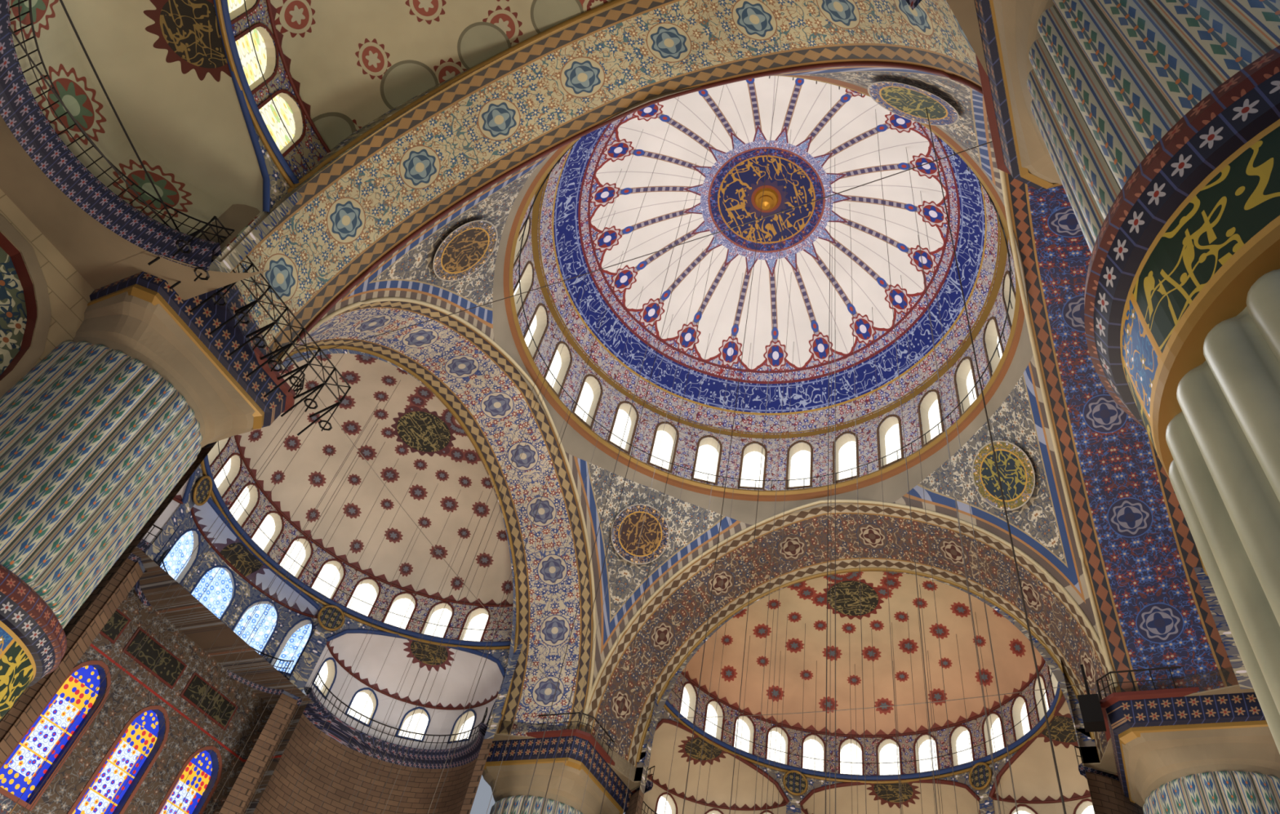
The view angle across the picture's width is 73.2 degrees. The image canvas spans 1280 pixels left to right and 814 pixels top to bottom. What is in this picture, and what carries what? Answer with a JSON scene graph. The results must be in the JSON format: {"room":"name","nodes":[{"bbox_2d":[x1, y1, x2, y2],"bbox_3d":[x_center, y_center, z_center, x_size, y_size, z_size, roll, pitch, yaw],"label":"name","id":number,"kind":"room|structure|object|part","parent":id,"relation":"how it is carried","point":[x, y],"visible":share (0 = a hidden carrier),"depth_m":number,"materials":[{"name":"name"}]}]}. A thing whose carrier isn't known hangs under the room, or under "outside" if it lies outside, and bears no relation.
{"room":"mosque","nodes":[
{"label":"mosque","id":0,"kind":"room"},
{"bbox_2d":[0,188,94,381],"bbox_3d":[-19.918,-0.408,15.682,0.001,20.200,12.000,-13,-53,23],"label":"wall surface","id":1,"kind":"structure","parent":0,"point":[68,292],"depth_m":24.66,"materials":[{"name":"stone"}]},
{"bbox_2d":[0,231,36,380],"bbox_3d":[-18.633,-0.775,19.554,0.500,11.620,5.100,-13,-53,23],"label":"lunette reveal","id":2,"kind":"object","parent":1,"relation":"attached to","point":[15,255],"visible":1,"depth_m":24.08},
{"bbox_2d":[0,246,26,375],"bbox_3d":[-18.813,-0.734,19.631,0.001,11.620,5.100,-13,-53,23],"label":"lunette","id":3,"kind":"object","parent":2,"relation":"in","point":[13,312],"depth_m":23.89,"materials":[{"name":"tile"}]},
{"bbox_2d":[0,214,51,397],"bbox_3d":[-18.392,-0.836,19.461,0.070,12.344,5.800,-13,-53,23],"label":"blocks","id":4,"kind":"object","parent":1,"relation":"attached to","point":[36,350],"visible":1,"depth_m":23.99,"materials":[{"name":"stone"}]},
{"bbox_2d":[0,660,222,813],"bbox_3d":[-21.518,15.021,35.634,0.500,5.631,9.020,-13,-53,23],"label":"windows","id":5,"kind":"structure","parent":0,"point":[95,664],"depth_m":35.67,"materials":[{"name":"glass"}]},
{"bbox_2d":[0,665,212,813],"bbox_3d":[-21.704,15.066,35.709,0.001,5.300,8.700,-13,-53,23],"label":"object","id":6,"kind":"structure","parent":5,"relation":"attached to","point":[38,743],"depth_m":35.04,"materials":[{"name":"multicoloured glass"}]},
{"bbox_2d":[0,114,270,300],"bbox_3d":[-14.938,-6.652,22.677,6.146,0.010,9.376,-13,-53,23],"label":"wall","id":7,"kind":"structure","parent":0,"point":[100,255],"depth_m":24.48,"materials":[{"name":"stone"}]},
{"bbox_2d":[0,546,314,813],"bbox_3d":[-21.589,16.015,30.763,2.800,20.400,14.375,-13,-53,23],"label":"wall surface","id":8,"kind":"structure","parent":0,"point":[193,640],"depth_m":37.98,"materials":[{"name":"tile"}]},
{"bbox_2d":[101,610,235,726],"bbox_3d":[-21.234,11.029,37.783,0.080,1.000,9.800,-13,-53,23],"label":"panels","id":9,"kind":"object","parent":8,"relation":"attached to","point":[168,668],"visible":0.76,"depth_m":38.17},
{"bbox_2d":[99,608,238,730],"bbox_3d":[-21.247,11.032,37.789,0.050,1.200,10.000,-13,-53,23],"label":"frames","id":10,"kind":"object","parent":8,"relation":"attached to","point":[101,633],"visible":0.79,"depth_m":38.17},
{"bbox_2d":[274,297,595,736],"bbox_3d":[-8.130,3.260,40.166,4.260,13.850,24.960,-13,-53,23],"label":"arch","id":11,"kind":"object","parent":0,"point":[473,377],"visible":0.88,"depth_m":43.98,"materials":[{"name":"multicoloured tile"}]},
{"bbox_2d":[0,0,921,272],"bbox_3d":[-4.875,-14.684,21.414,24.940,12.050,14.190,-13,-53,23],"label":"semi-dome","id":12,"kind":"object","parent":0,"point":[223,104],"visible":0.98,"depth_m":26.38,"materials":[{"name":"beige paint"}]},
{"bbox_3d":[-14.114,-8.000,21.803,4.700,0.800,9.400,10,-48,4],"label":"cornice","id":13,"kind":"part","parent":12,"relation":"part of","materials":[{"name":"paint"}]},
{"bbox_3d":[-13.789,-8.501,22.394,4.355,0.835,8.670,10,-48,4],"label":"gallery railing","id":14,"kind":"part","parent":12,"relation":"part of","materials":[{"name":"metal"}]},
{"bbox_3d":[-4.540,-12.724,21.823,19.660,0.139,9.832,-13,-53,23],"label":"ring moulding","id":15,"kind":"part","parent":12,"relation":"part of","materials":[{"name":"paint"}]},
{"bbox_3d":[-4.514,-12.896,21.976,19.780,0.242,9.893,-13,-53,23],"label":"ring moulding","id":16,"kind":"part","parent":12,"relation":"part of","materials":[{"name":"paint"}]},
{"bbox_3d":[-4.320,-13.233,22.609,19.040,0.040,9.520,-13,-53,23],"label":"drum rail","id":17,"kind":"part","parent":12,"relation":"part of","materials":[{"name":"metal"}]},
{"bbox_3d":[-4.088,-14.487,23.817,19.640,0.121,9.822,-13,-53,23],"label":"ring moulding","id":18,"kind":"part","parent":12,"relation":"part of","materials":[{"name":"paint"}]},
{"bbox_3d":[3.152,-11.872,14.469,9.400,0.800,4.700,34,-51,-18],"label":"cornice","id":19,"kind":"part","parent":12,"relation":"part of","materials":[{"name":"paint"}]},
{"bbox_2d":[221,0,982,366],"bbox_3d":[-1.361,-9.297,27.499,24.960,13.850,4.260,-13,-53,23],"label":"arch","id":20,"kind":"object","parent":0,"point":[389,180],"visible":0.79,"depth_m":30.43,"materials":[{"name":"multicoloured tile"}]},
{"bbox_2d":[319,66,1100,686],"bbox_3d":[5.092,-3.638,39.703,24.856,25.000,24.856,-13,-53,23],"label":"dome","id":21,"kind":"object","parent":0,"point":[490,247],"visible":0.83,"depth_m":46.43,"materials":[{"name":"tile"}]},
{"bbox_2d":[7,0,1111,813],"bbox_3d":[1.342,3.294,34.295,35.722,41.700,35.669,14,-48,0],"label":"hanging cables","id":22,"kind":"object","parent":21,"relation":"hanging from","point":[60,1],"visible":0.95,"depth_m":30.25,"materials":[{"name":"metal"}]},
{"bbox_3d":[5.241,-4.221,40.360,22.660,0.780,22.660,-13,-53,23],"label":"drum railing","id":23,"kind":"part","parent":21,"relation":"part of","materials":[{"name":"paint"}]},
{"bbox_2d":[580,499,1119,781],"bbox_3d":[9.421,10.363,42.503,24.960,13.850,4.260,-13,-53,23],"label":"arch","id":24,"kind":"object","parent":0,"point":[1060,630],"visible":0.94,"depth_m":44.57,"materials":[{"name":"multicoloured tile"}]},
{"bbox_2d":[999,169,1238,692],"bbox_3d":[16.190,-2.193,29.836,4.260,13.850,24.960,-13,-53,23],"label":"arch","id":25,"kind":"object","parent":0,"point":[1139,553],"visible":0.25,"depth_m":34.44,"materials":[{"name":"blue tile"}]},
{"bbox_2d":[1193,566,1253,688],"bbox_3d":[23.786,-2.940,25.356,14.190,12.050,25.443,-13,-53,23],"label":"semi-dome","id":26,"kind":"object","parent":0,"point":[1236,661],"visible":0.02,"depth_m":30.75,"materials":[{"name":"multicoloured paint"}]},
{"bbox_3d":[-0.606,18.739,14.476,80.000,0.200,80.000,-13,-53,23],"label":"floor","id":27,"kind":"structure","parent":0,"visible":0},
{"bbox_2d":[0,153,351,720],"bbox_3d":[-15.770,2.771,22.920,7.850,28.100,7.280,-13,-53,23],"label":"pier","id":28,"kind":"object","parent":27,"relation":"on","point":[95,437],"visible":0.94,"depth_m":23.64,"materials":[{"name":"tile"}]},
{"bbox_3d":[-15.571,-0.892,27.217,5.700,0.300,5.700,-13,-53,23],"label":"cornice","id":29,"kind":"part","parent":28,"relation":"part of","materials":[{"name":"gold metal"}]},
{"bbox_3d":[-14.649,-1.717,27.996,7.680,2.235,7.280,-13,-53,23],"label":"iron railing","id":30,"kind":"part","parent":28,"relation":"part of","materials":[{"name":"black metal"}]},
{"bbox_3d":[-15.365,-1.700,28.128,6.400,0.270,6.400,-13,-53,23],"label":"cornice","id":31,"kind":"part","parent":28,"relation":"part of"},
{"bbox_2d":[0,353,522,813],"bbox_3d":[-16.727,12.359,34.420,11.540,32.200,25.443,-13,-53,23],"label":"semi-dome","id":32,"kind":"object","parent":27,"relation":"on","point":[417,430],"visible":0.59,"depth_m":44.44,"materials":[{"name":"beige paint"}]},
{"bbox_3d":[-19.750,2.454,32.350,4.700,0.800,9.400,34,-51,-18],"label":"cornice","id":33,"kind":"part","parent":32,"relation":"part of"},
{"bbox_3d":[-19.462,2.023,33.011,4.355,0.835,8.670,34,-51,-18],"label":"gallery railing","id":34,"kind":"part","parent":32,"relation":"part of","materials":[{"name":"metal"}]},
{"bbox_3d":[-19.273,0.514,34.520,4.742,0.133,9.480,34,-51,-18],"label":"moulding","id":35,"kind":"part","parent":32,"relation":"part of","materials":[{"name":"paint"}]},
{"bbox_3d":[-19.949,10.336,39.386,2.350,0.800,9.400,-13,-53,23],"label":"cornice","id":36,"kind":"part","parent":32,"relation":"part of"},
{"bbox_3d":[-19.729,9.783,39.954,2.205,0.835,8.670,-13,-53,23],"label":"gallery railing","id":37,"kind":"part","parent":32,"relation":"part of","materials":[{"name":"metal"}]},
{"bbox_3d":[-19.297,7.691,42.383,2.409,0.133,9.480,-13,-53,23],"label":"moulding","id":38,"kind":"part","parent":32,"relation":"part of","materials":[{"name":"paint"}]},
{"bbox_3d":[-14.784,6.278,40.992,9.832,0.139,19.660,-13,-53,23],"label":"ring moulding","id":39,"kind":"part","parent":32,"relation":"part of","materials":[{"name":"blue paint"}]},
{"bbox_3d":[-14.772,6.134,41.173,9.893,0.242,19.780,-13,-53,23],"label":"ring moulding","id":40,"kind":"part","parent":32,"relation":"part of","materials":[{"name":"paint"}]},
{"bbox_3d":[-14.486,5.626,41.633,9.520,0.040,19.040,-13,-53,23],"label":"drum rail","id":41,"kind":"part","parent":32,"relation":"part of","materials":[{"name":"paint"}]},
{"bbox_3d":[-14.329,4.511,42.982,9.822,0.121,19.640,-13,-53,23],"label":"ring moulding","id":42,"kind":"part","parent":32,"relation":"part of","materials":[{"name":"paint"}]},
{"bbox_3d":[-12.095,16.412,43.002,9.400,0.800,4.700,10,-48,4],"label":"cornice","id":43,"kind":"part","parent":32,"relation":"part of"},
{"bbox_3d":[-11.942,15.736,43.476,8.670,0.835,4.355,10,-48,4],"label":"gallery railing","id":44,"kind":"part","parent":32,"relation":"part of","materials":[{"name":"metal"}]},
{"bbox_3d":[-11.605,14.496,45.191,9.480,0.133,4.742,10,-48,4],"label":"moulding","id":45,"kind":"part","parent":32,"relation":"part of","materials":[{"name":"paint"}]},
{"bbox_2d":[482,711,648,813],"bbox_3d":[-5.010,22.024,37.567,7.450,28.100,7.450,-13,-53,23],"label":"pier","id":46,"kind":"object","parent":27,"relation":"on","point":[512,786],"visible":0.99,"depth_m":40.53,"materials":[{"name":"paint"}]},
{"bbox_3d":[-4.037,17.657,43.533,6.280,0.940,6.280,-13,-53,23],"label":"iron railing","id":47,"kind":"part","parent":46,"relation":"part of","materials":[{"name":"black metal"}]},
{"bbox_3d":[-4.340,18.848,42.191,5.700,0.300,5.700,-13,-53,23],"label":"cornice","id":48,"kind":"part","parent":46,"relation":"part of","materials":[{"name":"beige stone"}]},
{"bbox_3d":[-4.135,18.040,43.102,6.400,0.270,6.400,-13,-53,23],"label":"cornice","id":49,"kind":"part","parent":46,"relation":"part of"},
{"bbox_2d":[624,571,1143,813],"bbox_3d":[10.966,24.319,38.774,25.443,32.200,14.190,-13,-53,23],"label":"semi-dome","id":50,"kind":"object","parent":27,"relation":"on","point":[1085,789],"visible":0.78,"depth_m":48.18,"materials":[{"name":"beige paint"}]},
{"bbox_3d":[2.517,22.327,44.948,9.400,0.800,4.700,34,-51,-18],"label":"cornice","id":51,"kind":"part","parent":50,"relation":"part of","materials":[{"name":"beige paint"}]},
{"bbox_3d":[2.768,21.690,45.434,8.670,0.835,4.355,34,-51,-18],"label":"gallery railing","id":52,"kind":"part","parent":50,"relation":"part of","materials":[{"name":"metal"}]},
{"bbox_3d":[2.998,20.407,47.135,9.480,0.133,4.742,34,-51,-18],"label":"moulding","id":53,"kind":"part","parent":50,"relation":"part of","materials":[{"name":"beige paint"}]},
{"bbox_3d":[11.872,16.294,45.143,19.040,0.040,9.520,-13,-53,23],"label":"drum rail","id":54,"kind":"part","parent":50,"relation":"part of","materials":[{"name":"metal"}]},
{"bbox_3d":[11.826,16.899,44.714,19.780,0.242,9.893,-13,-53,23],"label":"ring moulding","id":55,"kind":"part","parent":50,"relation":"part of","materials":[{"name":"paint"}]},
{"bbox_3d":[11.776,17.029,44.528,19.660,0.139,9.832,-13,-53,23],"label":"ring moulding","id":56,"kind":"part","parent":50,"relation":"part of","materials":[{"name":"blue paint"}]},
{"bbox_3d":[12.223,15.258,46.517,19.640,0.121,9.822,-13,-53,23],"label":"ring moulding","id":57,"kind":"part","parent":50,"relation":"part of","materials":[{"name":"paint"}]},
{"bbox_3d":[13.904,22.586,46.604,9.480,0.133,4.742,-13,-53,23],"label":"moulding","id":58,"kind":"part","parent":50,"relation":"part of","materials":[{"name":"beige paint"}]},
{"bbox_3d":[20.293,16.529,39.788,4.742,0.133,9.480,10,-48,4],"label":"moulding","id":59,"kind":"part","parent":50,"relation":"part of","materials":[{"name":"paint"}]},
{"bbox_3d":[19.730,17.887,38.229,4.355,0.835,8.670,10,-48,4],"label":"gallery railing","id":60,"kind":"part","parent":50,"relation":"part of","materials":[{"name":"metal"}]},
{"bbox_3d":[19.783,18.456,37.614,4.700,0.800,9.400,10,-48,4],"label":"cornice","id":61,"kind":"part","parent":50,"relation":"part of","materials":[{"name":"beige paint"}]},
{"bbox_2d":[946,0,1279,753],"bbox_3d":[8.513,-3.062,12.260,7.450,28.100,7.450,-13,-53,23],"label":"pier","id":62,"kind":"object","parent":27,"relation":"on","point":[1157,122],"visible":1,"depth_m":8.93,"materials":[{"name":"stone"}]},
{"bbox_3d":[9.915,-8.023,16.809,6.400,0.270,6.400,-13,-53,23],"label":"cornice","id":63,"kind":"part","parent":62,"relation":"part of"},
{"bbox_3d":[9.710,-7.215,15.898,5.700,0.300,5.700,-13,-53,23],"label":"cornice","id":64,"kind":"part","parent":62,"relation":"part of","materials":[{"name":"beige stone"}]},
{"bbox_3d":[7.935,-0.247,8.042,5.520,0.200,5.520,-13,-53,23],"label":"belt moulding","id":65,"kind":"part","parent":62,"relation":"part of","materials":[{"name":"gold metal"}]},
{"bbox_2d":[1076,664,1279,813],"bbox_3d":[19.283,16.577,27.248,7.450,28.100,7.450,-13,-53,23],"label":"pier","id":66,"kind":"object","parent":27,"relation":"on","point":[1184,750],"visible":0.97,"depth_m":30.11,"materials":[{"name":"paint"}]},
{"bbox_3d":[20.803,12.230,32.742,7.040,2.600,6.340,-13,-53,23],"label":"iron railing","id":67,"kind":"part","parent":66,"relation":"part of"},
{"bbox_3d":[21.105,12.381,32.381,6.400,0.270,6.400,-13,-53,23],"label":"cornice","id":68,"kind":"part","parent":66,"relation":"part of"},
{"bbox_3d":[20.899,13.189,31.470,5.700,0.300,5.700,-13,-53,23],"label":"cornice","id":69,"kind":"part","parent":66,"relation":"part of","materials":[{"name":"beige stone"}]}
]}

